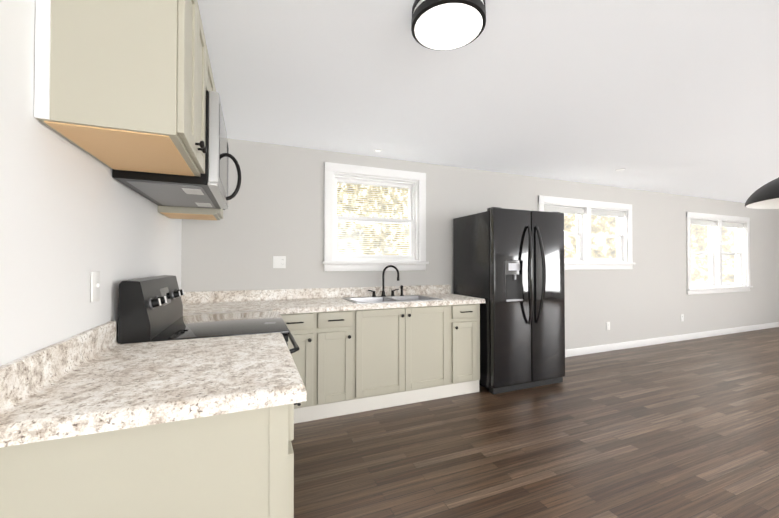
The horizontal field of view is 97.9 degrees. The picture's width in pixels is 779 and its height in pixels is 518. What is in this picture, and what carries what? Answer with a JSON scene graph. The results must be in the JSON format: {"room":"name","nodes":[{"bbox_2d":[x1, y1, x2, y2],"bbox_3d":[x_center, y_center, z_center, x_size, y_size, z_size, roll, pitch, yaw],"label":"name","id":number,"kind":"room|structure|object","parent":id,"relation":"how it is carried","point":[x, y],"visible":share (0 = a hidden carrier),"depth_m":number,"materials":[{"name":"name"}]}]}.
{"room":"kitchen","nodes":[
{"label":"kitchen","id":0,"kind":"room"},
{"bbox_2d":[0,0,181,365],"bbox_3d":[-0.455,0.063,-0.559,0.150,2.380,7.390,0,-1,-22],"label":"wall","id":1,"kind":"structure","parent":0,"point":[73,216],"depth_m":1.02,"materials":[{"name":"white paint"}]},
{"bbox_2d":[91,271,99,302],"bbox_3d":[-1.116,0.105,1.295,0.016,0.115,0.070,0,-1,-22],"label":"light switch","id":2,"kind":"object","parent":1,"relation":"attached to","point":[95,286],"visible":1,"depth_m":1.29,"materials":[{"name":"white plastic"}]},
{"bbox_2d":[34,0,209,176],"bbox_3d":[-0.914,-0.704,1.257,0.352,0.639,0.554,0,-1,-22],"label":"upper cabinet","id":3,"kind":"object","parent":1,"relation":"attached to","point":[125,85],"depth_m":1.03,"materials":[{"name":"beige paint"}]},
{"bbox_2d":[158,206,224,219],"bbox_3d":[-1.365,-0.653,2.368,0.352,0.714,0.318,0,-1,-22],"label":"upper cabinet","id":4,"kind":"object","parent":1,"relation":"attached to","point":[172,212],"depth_m":2.25,"materials":[{"name":"beige paint"}]},
{"bbox_2d":[210,64,215,91],"bbox_3d":[-1.162,-0.905,1.870,0.352,0.222,0.756,0,-1,-22],"label":"upper cabinet","id":5,"kind":"object","parent":1,"relation":"attached to","point":[212,85],"depth_m":1.83,"materials":[{"name":"beige paint"}]},
{"bbox_2d":[112,90,240,208],"bbox_3d":[-1.097,-0.561,1.892,0.492,0.451,0.756,0,-1,-22],"label":"over-the-range microwave","id":6,"kind":"object","parent":5,"relation":"attached to","point":[208,188],"visible":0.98,"depth_m":1.62,"materials":[{"name":"silver metal"}]},
{"bbox_2d":[181,138,778,349],"bbox_3d":[3.293,0.133,5.030,11.300,2.380,0.150,0,-1,-22],"label":"wall","id":7,"kind":"structure","parent":0,"point":[276,205],"depth_m":4.00,"materials":[{"name":"grey paint"}]},
{"bbox_2d":[273,256,285,267],"bbox_3d":[-1.033,0.029,3.184,0.115,0.115,0.016,0,-1,-22],"label":"outlet","id":8,"kind":"object","parent":7,"relation":"attached to","point":[279,261],"visible":1,"depth_m":3.19,"materials":[{"name":"white plastic"}]},
{"bbox_2d":[322,162,428,270],"bbox_3d":[-0.143,-0.415,3.615,1.168,1.080,0.202,0,-1,-22],"label":"window","id":9,"kind":"structure","parent":7,"relation":"in","point":[334,260],"depth_m":3.63,"materials":[{"name":"white"}]},
{"bbox_2d":[538,195,635,269],"bbox_3d":[2.756,-0.335,4.790,1.870,0.970,0.202,0,-1,-22],"label":"double window","id":10,"kind":"structure","parent":7,"relation":"in","point":[583,212],"depth_m":4.78,"materials":[{"name":"white"}]},
{"bbox_2d":[606,322,609,329],"bbox_3d":[3.142,0.961,4.871,0.070,0.115,0.008,0,-1,-22],"label":"electrical outlet","id":11,"kind":"object","parent":7,"relation":"attached to","point":[608,325],"visible":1,"depth_m":4.87,"materials":[{"name":"white plastic"}]},
{"bbox_2d":[565,322,778,356],"bbox_3d":[5.005,1.280,5.622,7.368,0.100,0.012,0,-1,-22],"label":"baseboard","id":12,"kind":"structure","parent":7,"relation":"attached to","point":[613,346],"depth_m":5.32,"materials":[{"name":"white wood"}]},
{"bbox_2d":[686,212,752,294],"bbox_3d":[5.786,-0.090,6.017,1.980,1.370,0.202,0,-1,-22],"label":"double window","id":13,"kind":"structure","parent":7,"relation":"in","point":[714,253],"depth_m":6.00,"materials":[{"name":"white"}]},
{"bbox_2d":[197,0,778,202],"bbox_3d":[4.711,-1.151,1.553,11.300,0.100,7.690,0,-1,-22],"label":"ceiling","id":14,"kind":"structure","parent":0,"point":[679,97],"depth_m":2.16,"materials":[{"name":"white paint"}]},
{"bbox_2d":[411,0,485,50],"bbox_3d":[0.259,-1.049,1.502,0.324,0.104,0.324,0,-1,-22],"label":"flush-mount ceiling light","id":15,"kind":"object","parent":14,"relation":"attached to","point":[442,25],"visible":1,"depth_m":1.45,"materials":[{"name":"white glass"}]},
{"bbox_2d":[745,177,778,208],"bbox_3d":[1.867,-0.676,1.402,0.560,0.853,0.560,0,-1,-22],"label":"dome pendant lamp","id":16,"kind":"object","parent":14,"relation":"hanging from","point":[765,196],"visible":1,"depth_m":1.49,"materials":[{"name":"black metal"}]},
{"bbox_2d":[291,327,778,517],"bbox_3d":[4.711,1.329,1.522,11.300,0.100,7.690,0,-1,-22],"label":"floor","id":17,"kind":"structure","parent":0,"point":[684,429],"depth_m":2.33,"materials":[{"name":"brown wood"}]},
{"bbox_2d":[0,321,306,517],"bbox_3d":[-0.704,0.767,1.189,0.706,1.015,0.803,0,-1,-22],"label":"base cabinet","id":18,"kind":"object","parent":17,"relation":"on","point":[99,421],"visible":1,"depth_m":0.88,"materials":[{"name":"beige paint"}]},
{"bbox_2d":[118,275,299,353],"bbox_3d":[-0.944,0.692,1.938,0.767,1.185,0.758,0,-1,-22],"label":"range","id":19,"kind":"object","parent":17,"relation":"on","point":[150,309],"visible":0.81,"depth_m":1.69,"materials":[{"name":"black metal"}]},
{"bbox_2d":[181,265,484,423],"bbox_3d":[-0.389,0.677,3.011,2.658,1.242,0.806,0,-1,-22],"label":"base cabinet","id":20,"kind":"object","parent":17,"relation":"on","point":[362,349],"visible":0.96,"depth_m":2.96,"materials":[{"name":"beige paint"}]},
{"bbox_2d":[368,265,403,296],"bbox_3d":[-0.014,0.221,3.415,0.393,0.320,0.168,0,-1,-22],"label":"faucet","id":21,"kind":"object","parent":20,"relation":"on","point":[401,287],"depth_m":3.45,"materials":[{"name":"black metal"}]},
{"bbox_2d":[453,207,564,393],"bbox_3d":[1.299,0.405,3.668,0.918,1.802,0.798,0,-1,-22],"label":"refrigerator","id":22,"kind":"object","parent":17,"relation":"on","point":[508,265],"visible":0.92,"depth_m":3.36,"materials":[{"name":"black metal"}]}
]}

